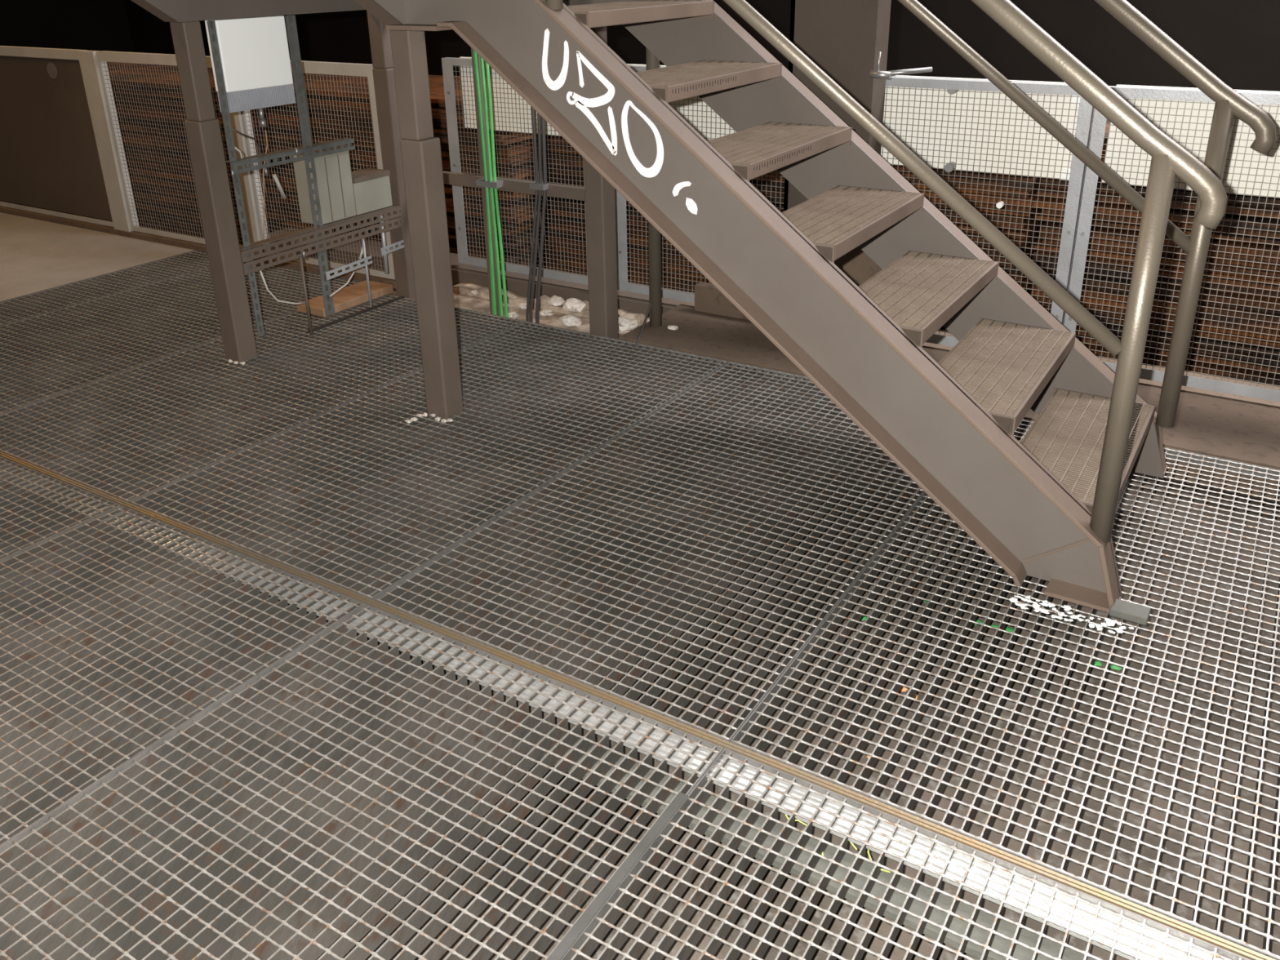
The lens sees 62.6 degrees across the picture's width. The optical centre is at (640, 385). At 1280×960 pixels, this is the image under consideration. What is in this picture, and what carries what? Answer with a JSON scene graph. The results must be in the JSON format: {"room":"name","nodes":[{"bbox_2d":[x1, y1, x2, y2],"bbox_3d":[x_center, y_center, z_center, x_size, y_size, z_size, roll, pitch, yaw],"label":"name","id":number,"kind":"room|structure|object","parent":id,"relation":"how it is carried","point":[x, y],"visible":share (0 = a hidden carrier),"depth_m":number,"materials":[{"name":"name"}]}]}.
{"room":"industrial plant floor","nodes":[
{"label":"industrial plant floor","id":0,"kind":"room"},
{"bbox_2d":[0,0,134,52],"bbox_3d":[-9.755,-4.556,10.043,0.200,4.800,10.400,12,26,30],"label":"wall","id":1,"kind":"structure","parent":0,"point":[77,24],"depth_m":13.70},
{"bbox_2d":[0,212,195,301],"bbox_3d":[-5.335,-0.468,5.291,4.535,0.118,4.150,12,26,30],"label":"floor","id":2,"kind":"structure","parent":0,"point":[36,255],"depth_m":5.62,"materials":[{"name":"concrete"}]},
{"bbox_2d":[0,205,395,288],"bbox_3d":[-3.042,-0.902,6.064,4.500,0.028,0.070,12,26,30],"label":"base rail","id":3,"kind":"object","parent":2,"relation":"on","point":[104,228],"visible":0.56,"depth_m":5.84,"materials":[{"name":"brown metal"}]},
{"bbox_2d":[0,45,113,226],"bbox_3d":[-3.975,-1.578,6.430,2.300,0.970,0.040,12,26,30],"label":"wall panel","id":4,"kind":"object","parent":3,"relation":"on","point":[50,159],"visible":0.9,"depth_m":6.11,"materials":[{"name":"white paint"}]},
{"bbox_2d":[77,49,133,231],"bbox_3d":[-2.945,-1.330,5.820,0.145,1.002,0.050,12,26,30],"label":"fence post","id":5,"kind":"object","parent":3,"relation":"on","point":[88,60],"visible":0.76,"depth_m":5.78,"materials":[{"name":"beige metal"}]},
{"bbox_2d":[97,50,244,251],"bbox_3d":[-2.460,-1.244,5.547,0.970,0.970,0.040,12,26,30],"label":"mesh fence","id":6,"kind":"object","parent":3,"relation":"on","point":[104,56],"visible":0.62,"depth_m":5.62,"materials":[{"name":"beige metal"}]},
{"bbox_2d":[229,111,264,255],"bbox_3d":[-1.995,-1.120,5.266,0.125,1.002,0.050,12,26,30],"label":"fence post","id":7,"kind":"object","parent":3,"relation":"on","point":[237,120],"visible":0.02,"depth_m":5.27,"materials":[{"name":"beige metal"}]},
{"bbox_2d":[242,60,395,279],"bbox_3d":[-1.531,-1.039,5.006,0.940,0.970,0.040,12,26,30],"label":"mesh fence","id":8,"kind":"object","parent":3,"relation":"on","point":[349,69],"visible":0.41,"depth_m":4.94,"materials":[{"name":"beige metal"}]},
{"bbox_2d":[124,0,1279,115],"bbox_3d":[1.937,-4.246,8.792,21.000,4.800,0.200,12,26,30],"label":"wall","id":9,"kind":"structure","parent":0,"point":[1237,41],"depth_m":8.53,"materials":[{"name":"black"}]},
{"bbox_2d":[136,292,1279,959],"bbox_3d":[-1.249,0.554,3.120,11.400,0.295,4.400,12,26,30],"label":"ground","id":10,"kind":"structure","parent":0,"point":[876,944],"depth_m":2.21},
{"bbox_2d":[131,0,618,420],"bbox_3d":[-1.104,-0.879,3.310,1.373,2.601,2.248,12,26,30],"label":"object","id":11,"kind":"object","parent":10,"relation":"on","point":[411,153],"visible":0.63,"depth_m":3.71,"materials":[{"name":"brown metal"}]},
{"bbox_2d":[206,14,404,337],"bbox_3d":[-1.313,-0.844,4.247,0.095,1.235,0.865,12,26,30],"label":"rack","id":12,"kind":"object","parent":11,"relation":"attached to","point":[308,149],"depth_m":4.15,"materials":[{"name":"metal"}]},
{"bbox_2d":[235,146,243,161],"bbox_3d":[-1.500,-0.865,3.916,0.007,0.068,0.040,12,26,30],"label":"loose cable","id":13,"kind":"object","parent":12,"relation":"hanging from","point":[237,149],"visible":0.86,"depth_m":3.92,"materials":[{"name":"grey plastic"}]},
{"bbox_2d":[231,128,260,158],"bbox_3d":[-1.481,-0.900,3.955,0.007,0.154,0.113,12,26,30],"label":"loose cable","id":14,"kind":"object","parent":12,"relation":"hanging from","point":[233,129],"visible":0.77,"depth_m":3.96,"materials":[{"name":"grey plastic"}]},
{"bbox_2d":[204,15,295,127],"bbox_3d":[-1.442,-1.164,3.917,0.066,0.392,0.304,12,26,30],"label":"electrical box","id":15,"kind":"object","parent":12,"relation":"attached to","point":[254,51],"visible":0.99,"depth_m":3.88,"materials":[{"name":"white metal"}]},
{"bbox_2d":[262,129,267,244],"bbox_3d":[-1.452,-0.761,4.058,0.006,0.432,0.097,12,26,30],"label":"loose cable","id":16,"kind":"object","parent":15,"relation":"hanging from","point":[265,131],"visible":0.76,"depth_m":4.06,"materials":[{"name":"brown plastic"}]},
{"bbox_2d":[259,270,305,304],"bbox_3d":[-1.419,-0.391,4.183,0.008,0.189,0.203,12,26,30],"label":"loose cable","id":17,"kind":"object","parent":12,"relation":"hanging from","point":[260,271],"visible":1,"depth_m":4.15,"materials":[{"name":"grey plastic"}]},
{"bbox_2d":[291,144,355,224],"bbox_3d":[-1.310,-0.837,4.356,0.137,0.291,0.215,12,26,30],"label":"junction box","id":18,"kind":"object","parent":12,"relation":"on","point":[333,171],"visible":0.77,"depth_m":4.31,"materials":[{"name":"grey plastic"}]},
{"bbox_2d":[329,271,355,297],"bbox_3d":[-1.260,-0.430,4.441,0.007,0.074,0.151,12,26,30],"label":"loose cable","id":19,"kind":"object","parent":12,"relation":"hanging from","point":[353,273],"visible":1,"depth_m":4.45,"materials":[{"name":"grey plastic"}]},
{"bbox_2d":[358,245,363,259],"bbox_3d":[-1.203,-0.575,4.534,0.012,0.057,0.038,12,26,30],"label":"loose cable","id":20,"kind":"object","parent":12,"relation":"attached to","point":[362,251],"visible":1,"depth_m":4.53,"materials":[{"name":"grey plastic"}]},
{"bbox_2d":[351,168,392,215],"bbox_3d":[-1.196,-0.840,4.537,0.130,0.156,0.210,12,26,30],"label":"junction box","id":21,"kind":"object","parent":12,"relation":"on","point":[371,188],"visible":0.75,"depth_m":4.50,"materials":[{"name":"grey plastic"}]},
{"bbox_2d":[472,49,493,314],"bbox_3d":[-0.664,-0.803,4.457,0.036,1.580,0.034,12,26,30],"label":"cable","id":22,"kind":"object","parent":11,"relation":"hanging from","point":[473,50],"visible":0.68,"depth_m":4.50,"materials":[{"name":"green plastic"}]},
{"bbox_2d":[473,50,497,315],"bbox_3d":[-0.651,-0.797,4.441,0.024,1.580,0.046,-9,23,-18],"label":"cable","id":23,"kind":"object","parent":11,"relation":"hanging from","point":[476,61],"visible":0.69,"depth_m":4.41,"materials":[{"name":"green plastic"}]},
{"bbox_2d":[480,61,500,315],"bbox_3d":[-0.628,-0.799,4.444,0.022,1.580,0.050,-10,24,-22],"label":"cable","id":24,"kind":"object","parent":11,"relation":"hanging from","point":[480,61],"visible":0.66,"depth_m":4.54,"materials":[{"name":"green plastic"}]},
{"bbox_2d":[480,56,503,316],"bbox_3d":[-0.623,-0.791,4.425,0.020,1.580,0.053,-12,25,-25],"label":"cable","id":25,"kind":"object","parent":11,"relation":"hanging from","point":[482,68],"visible":0.69,"depth_m":4.40,"materials":[{"name":"green plastic"}]},
{"bbox_2d":[484,61,508,317],"bbox_3d":[-0.602,-0.791,4.426,0.019,1.580,0.057,-13,25,-28],"label":"cable","id":26,"kind":"object","parent":11,"relation":"hanging from","point":[487,71],"visible":0.67,"depth_m":4.42,"materials":[{"name":"green plastic"}]},
{"bbox_2d":[525,106,538,321],"bbox_3d":[-0.463,-0.766,4.358,0.100,1.580,0.017,9,24,23],"label":"cable","id":27,"kind":"object","parent":11,"relation":"hanging from","point":[532,108],"visible":0.62,"depth_m":4.37,"materials":[{"name":"grey plastic"}]},
{"bbox_2d":[390,288,396,295],"bbox_3d":[-1.716,-0.468,5.400,1.490,0.280,0.253,12,26,30],"label":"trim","id":28,"kind":"structure","parent":10,"relation":"attached to","point":[394,292],"depth_m":4.93,"materials":[{"name":"grey metal"}]},
{"bbox_2d":[470,289,479,294],"bbox_3d":[-0.793,-0.447,5.020,0.043,0.022,0.035,1,22,4],"label":"chunk","id":29,"kind":"object","parent":10,"relation":"on","point":[473,291],"visible":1,"depth_m":5.01,"materials":[{"name":"white stone"}]},
{"bbox_2d":[268,226,694,316],"bbox_3d":[-0.947,-0.521,5.435,2.740,0.248,0.250,12,26,30],"label":"trim","id":30,"kind":"structure","parent":10,"relation":"attached to","point":[517,283],"depth_m":5.10,"materials":[{"name":"brown metal"}]},
{"bbox_2d":[441,57,588,284],"bbox_3d":[-0.513,-0.991,4.872,0.942,0.985,0.044,12,26,30],"label":"mesh fence","id":31,"kind":"object","parent":30,"relation":"on","point":[447,63],"visible":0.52,"depth_m":4.95,"materials":[{"name":"metal"}]},
{"bbox_2d":[459,57,560,135],"bbox_3d":[-0.476,-1.306,4.759,0.855,0.322,0.015,12,26,30],"label":"board","id":32,"kind":"object","parent":31,"relation":"attached to","point":[498,81],"visible":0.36,"depth_m":4.86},
{"bbox_2d":[442,48,585,315],"bbox_3d":[-0.565,-0.792,4.477,0.985,1.540,0.068,12,26,30],"label":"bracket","id":33,"kind":"object","parent":10,"relation":"on","point":[555,190],"visible":0.29,"depth_m":4.45,"materials":[{"name":"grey metal"}]},
{"bbox_2d":[475,177,503,188],"bbox_3d":[-0.635,-0.852,4.424,0.110,0.025,0.048,12,26,30],"label":"clip","id":34,"kind":"object","parent":33,"relation":"attached to","point":[481,182],"visible":1,"depth_m":4.40,"materials":[{"name":"silver metal"}]},
{"bbox_2d":[528,112,542,322],"bbox_3d":[-0.444,-0.762,4.348,0.108,1.580,0.019,9,24,22],"label":"cable","id":35,"kind":"object","parent":33,"relation":"hanging from","point":[539,126],"visible":0.49,"depth_m":4.36,"materials":[{"name":"grey plastic"}]},
{"bbox_2d":[528,182,548,190],"bbox_3d":[-0.416,-0.816,4.299,0.070,0.022,0.036,12,26,30],"label":"clip","id":36,"kind":"object","parent":33,"relation":"attached to","point":[534,185],"visible":1,"depth_m":4.29,"materials":[{"name":"silver metal"}]},
{"bbox_2d":[535,116,546,323],"bbox_3d":[-0.420,-0.757,4.334,0.096,1.580,0.021,8,24,21],"label":"cable","id":37,"kind":"object","parent":33,"relation":"hanging from","point":[543,121],"visible":0.49,"depth_m":4.35,"materials":[{"name":"grey plastic"}]},
{"bbox_2d":[508,311,519,319],"bbox_3d":[-0.571,-0.315,4.685,0.063,0.031,0.055,12,26,30],"label":"chunk","id":38,"kind":"object","parent":10,"relation":"on","point":[514,315],"visible":0.74,"depth_m":4.67,"materials":[{"name":"white stone"}]},
{"bbox_2d":[516,302,529,309],"bbox_3d":[-0.538,-0.367,4.815,0.066,0.029,0.044,12,26,30],"label":"chunk","id":39,"kind":"object","parent":10,"relation":"on","point":[522,305],"visible":0.81,"depth_m":4.80,"materials":[{"name":"white stone"}]},
{"bbox_2d":[539,309,553,315],"bbox_3d":[-0.422,-0.330,4.718,0.062,0.031,0.053,12,26,30],"label":"chunk","id":40,"kind":"object","parent":10,"relation":"on","point":[544,312],"visible":1,"depth_m":4.70,"materials":[{"name":"white stone"}]},
{"bbox_2d":[453,283,649,327],"bbox_3d":[-0.400,-0.296,4.954,1.230,0.257,0.080,12,26,30],"label":"soil","id":41,"kind":"structure","parent":10,"relation":"attached to","point":[461,288],"depth_m":4.94,"materials":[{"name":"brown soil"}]},
{"bbox_2d":[546,295,564,306],"bbox_3d":[-0.393,-0.397,4.878,0.091,0.043,0.079,12,26,30],"label":"chunk","id":42,"kind":"object","parent":41,"relation":"on","point":[555,300],"visible":0.97,"depth_m":4.85,"materials":[{"name":"white stone"}]},
{"bbox_2d":[558,315,582,327],"bbox_3d":[-0.309,-0.282,4.595,0.078,0.058,0.090,-16,27,-33],"label":"chunk","id":43,"kind":"object","parent":10,"relation":"on","point":[567,321],"visible":1,"depth_m":4.57,"materials":[{"name":"white stone"}]},
{"bbox_2d":[562,297,586,312],"bbox_3d":[-0.301,-0.366,4.802,0.124,0.071,0.096,12,26,30],"label":"chunk","id":44,"kind":"object","parent":10,"relation":"on","point":[571,304],"visible":1,"depth_m":4.77,"materials":[{"name":"white stone"}]},
{"bbox_2d":[617,315,638,331],"bbox_3d":[-0.074,-0.267,4.550,0.129,0.059,0.092,12,26,30],"label":"chunk","id":45,"kind":"object","parent":10,"relation":"on","point":[624,323],"visible":0.72,"depth_m":4.52,"materials":[{"name":"white stone"}]},
{"bbox_2d":[0,451,1275,959],"bbox_3d":[-0.820,0.556,2.544,6.300,0.093,0.182,12,26,30],"label":"support angle","id":46,"kind":"object","parent":10,"relation":"on","point":[981,935],"depth_m":1.86,"materials":[{"name":"metal"}]},
{"bbox_2d":[0,456,119,559],"bbox_3d":[-2.218,0.470,2.747,0.964,0.039,1.247,12,26,30],"label":"floor grating","id":47,"kind":"structure","parent":46,"relation":"on","point":[27,519],"depth_m":2.99,"materials":[{"name":"grey metal"}]},
{"bbox_2d":[0,249,209,325],"bbox_3d":[-2.747,-0.364,4.813,0.351,0.039,1.930,12,26,30],"label":"floor grating","id":48,"kind":"structure","parent":46,"relation":"on","point":[23,307],"depth_m":5.04,"materials":[{"name":"grey metal"}]},
{"bbox_2d":[0,260,360,413],"bbox_3d":[-2.186,-0.240,4.486,0.964,0.039,1.930,12,26,30],"label":"floor grating","id":49,"kind":"structure","parent":46,"relation":"on","point":[42,356],"depth_m":4.44,"materials":[{"name":"grey metal"}]},
{"bbox_2d":[0,505,364,846],"bbox_3d":[-1.398,0.650,2.269,0.964,0.039,1.247,12,26,30],"label":"floor grating","id":50,"kind":"structure","parent":46,"relation":"on","point":[112,641],"depth_m":2.39,"materials":[{"name":"grey metal"}]},
{"bbox_2d":[0,293,524,502],"bbox_3d":[-1.388,-0.045,3.975,0.964,0.039,1.845,12,26,30],"label":"floor grating","id":51,"kind":"structure","parent":46,"relation":"on","point":[126,435],"depth_m":3.73,"materials":[{"name":"grey metal"}]},
{"bbox_2d":[296,280,393,317],"bbox_3d":[-1.323,-0.396,4.726,0.170,0.037,0.420,12,26,30],"label":"wooden plank","id":52,"kind":"object","parent":51,"relation":"on","point":[357,294],"visible":0.79,"depth_m":4.69,"materials":[{"name":"brown wood"}]},
{"bbox_2d":[307,295,404,332],"bbox_3d":[-1.228,-0.316,4.574,0.023,0.004,0.550,12,26,30],"label":"bar","id":53,"kind":"object","parent":51,"relation":"on","point":[332,322],"visible":1,"depth_m":4.56,"materials":[{"name":"black"}]},
{"bbox_2d":[0,603,724,959],"bbox_3d":[-0.578,0.831,1.791,0.964,0.039,1.247,12,26,30],"label":"floor grating","id":54,"kind":"structure","parent":46,"relation":"on","point":[251,827],"depth_m":1.89,"materials":[{"name":"grey metal"}]},
{"bbox_2d":[546,791,688,959],"bbox_3d":[-0.212,0.940,1.496,0.018,0.034,1.100,12,26,30],"label":"bar","id":55,"kind":"object","parent":54,"relation":"on","point":[607,891],"visible":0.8,"depth_m":1.74,"materials":[{"name":"grey metal"}]},
{"bbox_2d":[128,320,727,599],"bbox_3d":[-0.568,0.136,3.497,0.964,0.039,1.845,12,26,30],"label":"floor grating","id":56,"kind":"structure","parent":46,"relation":"on","point":[355,496],"depth_m":3.25,"materials":[{"name":"grey metal"}]},
{"bbox_2d":[410,417,417,421],"bbox_3d":[-0.756,0.110,3.507,0.020,0.011,0.021,12,26,30],"label":"lump","id":57,"kind":"object","parent":56,"relation":"on","point":[414,419],"visible":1,"depth_m":3.50,"materials":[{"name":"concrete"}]},
{"bbox_2d":[372,360,924,742],"bbox_3d":[0.251,0.316,3.019,0.964,0.039,1.845,12,26,30],"label":"floor grating","id":58,"kind":"structure","parent":46,"relation":"on","point":[566,575],"depth_m":2.74,"materials":[{"name":"grey metal"}]},
{"bbox_2d":[560,748,1250,959],"bbox_3d":[0.242,1.012,1.313,0.964,0.039,1.247,12,26,30],"label":"floor grating","id":59,"kind":"structure","parent":46,"relation":"on","point":[615,905],"depth_m":1.73,"materials":[{"name":"grey metal"}]},
{"bbox_2d":[730,418,1279,959],"bbox_3d":[1.071,0.497,2.541,0.964,0.039,1.845,12,26,30],"label":"floor grating","id":60,"kind":"structure","parent":46,"relation":"on","point":[764,711],"depth_m":2.20,"materials":[{"name":"grey metal"}]},
{"bbox_2d":[436,0,1276,625],"bbox_3d":[0.517,-0.946,2.735,2.046,2.513,0.880,12,26,30],"label":"staircase","id":61,"kind":"structure","parent":60,"relation":"on","point":[1042,505],"depth_m":2.71,"materials":[{"name":"brown metal"}]},
{"bbox_2d":[1008,597,1017,603],"bbox_3d":[0.876,0.503,2.477,0.020,0.004,0.017,12,26,30],"label":"flake","id":62,"kind":"object","parent":60,"relation":"on","point":[1014,600],"visible":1,"depth_m":2.47,"materials":[{"name":"white paint"}]},
{"bbox_2d":[1040,608,1048,613],"bbox_3d":[0.932,0.520,2.433,0.019,0.007,0.013,12,26,30],"label":"flake","id":63,"kind":"object","parent":60,"relation":"on","point":[1042,610],"visible":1,"depth_m":2.43,"materials":[{"name":"white paint"}]},
{"bbox_2d":[1041,602,1048,606],"bbox_3d":[0.944,0.508,2.459,0.016,0.006,0.015,12,26,30],"label":"flake","id":64,"kind":"object","parent":60,"relation":"on","point":[1045,604],"visible":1,"depth_m":2.46,"materials":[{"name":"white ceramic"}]},
{"bbox_2d":[1063,604,1071,609],"bbox_3d":[0.992,0.515,2.444,0.014,0.006,0.017,0,22,2],"label":"flake","id":65,"kind":"object","parent":60,"relation":"on","point":[1068,607],"visible":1,"depth_m":2.44,"materials":[{"name":"white paint"}]},
{"bbox_2d":[1088,622,1094,627],"bbox_3d":[1.018,0.542,2.376,0.013,0.003,0.015,12,26,30],"label":"flake","id":66,"kind":"object","parent":60,"relation":"on","point":[1091,625],"visible":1,"depth_m":2.38,"materials":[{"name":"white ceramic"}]},
{"bbox_2d":[1105,620,1115,626],"bbox_3d":[1.063,0.538,2.383,0.019,0.006,0.020,12,26,30],"label":"flake","id":67,"kind":"object","parent":60,"relation":"on","point":[1108,623],"visible":1,"depth_m":2.38,"materials":[{"name":"white paint"}]},
{"bbox_2d":[1116,628,1124,633],"bbox_3d":[1.074,0.548,2.357,0.015,0.005,0.017,12,26,30],"label":"flake","id":68,"kind":"object","parent":60,"relation":"on","point":[1121,631],"visible":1,"depth_m":2.35,"materials":[{"name":"white paint"}]},
{"bbox_2d":[860,615,867,620],"bbox_3d":[0.561,0.580,2.630,0.031,0.008,0.024,5,23,14],"label":"leaf","id":69,"kind":"object","parent":10,"relation":"on","point":[863,618],"visible":0.34,"depth_m":2.62,"materials":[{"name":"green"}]},
{"bbox_2d":[899,686,907,691],"bbox_3d":[0.591,0.684,2.379,0.019,0.012,0.019,-6,23,-12],"label":"chip","id":70,"kind":"object","parent":10,"relation":"on","point":[903,688],"visible":0.59,"depth_m":2.37,"materials":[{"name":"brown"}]},
{"bbox_2d":[973,618,982,625],"bbox_3d":[0.832,0.585,2.605,0.024,0.007,0.031,-14,25,-28],"label":"leaf","id":71,"kind":"object","parent":10,"relation":"on","point":[976,620],"visible":0.5,"depth_m":2.60,"materials":[{"name":"green plant"}]},
{"bbox_2d":[990,624,998,630],"bbox_3d":[0.869,0.592,2.586,0.030,0.006,0.023,12,26,30],"label":"leaf","id":72,"kind":"object","parent":10,"relation":"on","point":[993,625],"visible":0.56,"depth_m":2.58,"materials":[{"name":"green plant"}]},
{"bbox_2d":[1003,626,1013,634],"bbox_3d":[0.900,0.598,2.571,0.029,0.007,0.032,-17,27,-34],"label":"leaf","id":73,"kind":"object","parent":10,"relation":"on","point":[1007,628],"visible":0.5,"depth_m":2.57,"materials":[{"name":"green plant"}]},
{"bbox_2d":[1092,660,1102,666],"bbox_3d":[1.058,0.644,2.448,0.025,0.006,0.024,-6,23,-12],"label":"leaf","id":74,"kind":"object","parent":10,"relation":"on","point":[1095,663],"visible":0.72,"depth_m":2.44,"materials":[{"name":"green plant"}]},
{"bbox_2d":[1109,663,1121,670],"bbox_3d":[1.094,0.650,2.436,0.027,0.006,0.028,-5,22,-9],"label":"leaf","id":75,"kind":"object","parent":10,"relation":"on","point":[1112,666],"visible":0.62,"depth_m":2.43,"materials":[{"name":"green plant"}]},
{"bbox_2d":[618,301,1279,502],"bbox_3d":[2.395,0.248,3.212,5.420,0.116,0.703,12,26,30],"label":"floor","id":76,"kind":"structure","parent":0,"point":[1224,425],"depth_m":3.57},
{"bbox_2d":[634,302,651,349],"bbox_3d":[0.002,-0.249,4.234,0.034,0.117,0.278,5,23,14],"label":"cable","id":77,"kind":"object","parent":76,"relation":"on","point":[650,306],"visible":1,"depth_m":4.31,"materials":[{"name":"grey plastic"}]},
{"bbox_2d":[645,47,662,327],"bbox_3d":[0.037,-1.737,3.782,0.052,3.204,0.052,12,26,30],"label":"pipe","id":78,"kind":"object","parent":76,"relation":"on","point":[652,62],"visible":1,"depth_m":4.27,"materials":[{"name":"brown metal"}]},
{"bbox_2d":[666,324,678,329],"bbox_3d":[0.133,-0.240,4.338,0.047,0.022,0.038,12,26,30],"label":"chunk","id":79,"kind":"object","parent":76,"relation":"on","point":[670,327],"visible":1,"depth_m":4.33,"materials":[{"name":"white stone"}]},
{"bbox_2d":[614,65,784,302],"bbox_3d":[0.295,-0.813,4.401,0.958,0.985,0.044,12,26,30],"label":"mesh fence","id":80,"kind":"object","parent":76,"relation":"on","point":[621,228],"visible":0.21,"depth_m":4.65,"materials":[{"name":"metal"}]},
{"bbox_2d":[626,63,736,141],"bbox_3d":[0.320,-1.131,4.295,0.930,0.322,0.015,12,26,30],"label":"board","id":81,"kind":"object","parent":80,"relation":"attached to","point":[700,108],"visible":0.02,"depth_m":4.34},
{"bbox_2d":[694,0,891,319],"bbox_3d":[0.554,-2.266,3.469,0.900,4.404,0.185,12,26,30],"label":"wall","id":82,"kind":"structure","parent":76,"relation":"on","point":[845,38],"depth_m":3.77,"materials":[{"name":"brown paint"}]},
{"bbox_2d":[869,51,932,79],"bbox_3d":[0.913,-1.120,3.674,0.221,0.091,0.056,-1,22,0],"label":"clamp","id":83,"kind":"object","parent":82,"relation":"attached to","point":[877,73],"visible":1,"depth_m":3.68,"materials":[{"name":"silver metal"}]},
{"bbox_2d":[880,76,1094,346],"bbox_3d":[1.204,-0.612,3.872,0.752,0.985,0.044,12,26,30],"label":"mesh fence","id":84,"kind":"object","parent":76,"relation":"on","point":[1086,111],"visible":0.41,"depth_m":3.72,"materials":[{"name":"metal"}]},
{"bbox_2d":[880,75,1080,180],"bbox_3d":[1.193,-0.927,3.763,0.704,0.326,0.059,12,26,30],"label":"board","id":85,"kind":"object","parent":84,"relation":"attached to","point":[948,167],"visible":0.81,"depth_m":3.77,"materials":[{"name":"silver metal"}]},
{"bbox_2d":[944,161,956,172],"bbox_3d":[1.132,-0.801,3.848,0.032,0.032,0.045,12,26,30],"label":"washer","id":86,"kind":"object","parent":85,"relation":"in","point":[948,167],"depth_m":3.83,"materials":[{"name":"silver metal"}]},
{"bbox_2d":[946,88,959,94],"bbox_3d":[1.114,-1.059,3.752,0.032,0.032,0.045,12,26,30],"label":"washer","id":87,"kind":"object","parent":85,"relation":"in","point":[949,91],"depth_m":3.74,"materials":[{"name":"silver metal"}]},
{"bbox_2d":[995,200,1004,208],"bbox_3d":[1.292,-0.651,3.782,0.022,0.021,0.026,12,26,30],"label":"washer","id":88,"kind":"object","parent":84,"relation":"attached to","point":[999,205],"visible":1,"depth_m":3.77,"materials":[{"name":"white metal"}]},
{"bbox_2d":[1063,85,1279,402],"bbox_3d":[2.058,-0.424,3.374,1.244,0.985,0.044,12,26,30],"label":"mesh fence","id":89,"kind":"object","parent":76,"relation":"on","point":[1099,125],"visible":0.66,"depth_m":3.53,"materials":[{"name":"metal"}]},
{"bbox_2d":[1102,84,1279,197],"bbox_3d":[2.091,-0.740,3.262,1.195,0.322,0.015,12,26,30],"label":"board","id":90,"kind":"object","parent":89,"relation":"attached to","point":[1137,103],"visible":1,"depth_m":3.41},
{"bbox_2d":[1130,471,1279,506],"bbox_3d":[-0.721,-0.336,5.711,21.000,0.010,10.400,12,26,30],"label":"floor","id":91,"kind":"structure","parent":0,"point":[1136,473],"depth_m":3.83,"materials":[{"name":"grey metal"}]},
{"bbox_2d":[0,62,161,217],"bbox_3d":[-4.707,-1.948,8.271,2.297,1.148,0.950,12,26,30],"label":"stack","id":92,"kind":"object","parent":91,"relation":"on","point":[115,64],"visible":0.02,"depth_m":7.69,"materials":[{"name":"brown wood"}]},
{"bbox_2d":[93,65,349,245],"bbox_3d":[-2.839,-1.531,7.185,2.098,1.137,0.948,12,26,30],"label":"stack","id":93,"kind":"object","parent":91,"relation":"on","point":[158,67],"visible":0.24,"depth_m":6.83,"materials":[{"name":"brown wood"}]},
{"bbox_2d":[266,75,559,269],"bbox_3d":[-1.184,-1.175,6.217,1.799,1.156,0.948,12,26,30],"label":"stack","id":94,"kind":"object","parent":91,"relation":"on","point":[436,85],"visible":0.17,"depth_m":5.67,"materials":[{"name":"brown wood"}]},
{"bbox_2d":[541,134,755,293],"bbox_3d":[0.221,-0.979,5.670,1.197,1.162,0.948,12,26,30],"label":"stack","id":95,"kind":"object","parent":91,"relation":"on","point":[567,149],"visible":0.09,"depth_m":5.46,"materials":[{"name":"brown wood"}]},
{"bbox_2d":[752,164,1046,333],"bbox_3d":[1.281,-0.739,5.053,1.296,1.150,0.949,12,26,30],"label":"stack","id":96,"kind":"object","parent":91,"relation":"on","point":[981,175],"visible":0.02,"depth_m":4.40,"materials":[{"name":"brown wood"}]},
{"bbox_2d":[1029,108,1279,386],"bbox_3d":[2.387,-0.490,4.412,1.298,1.137,0.947,12,26,30],"label":"stack","id":97,"kind":"object","parent":91,"relation":"on","point":[1104,185],"visible":0.34,"depth_m":4.09,"materials":[{"name":"brown wood"}]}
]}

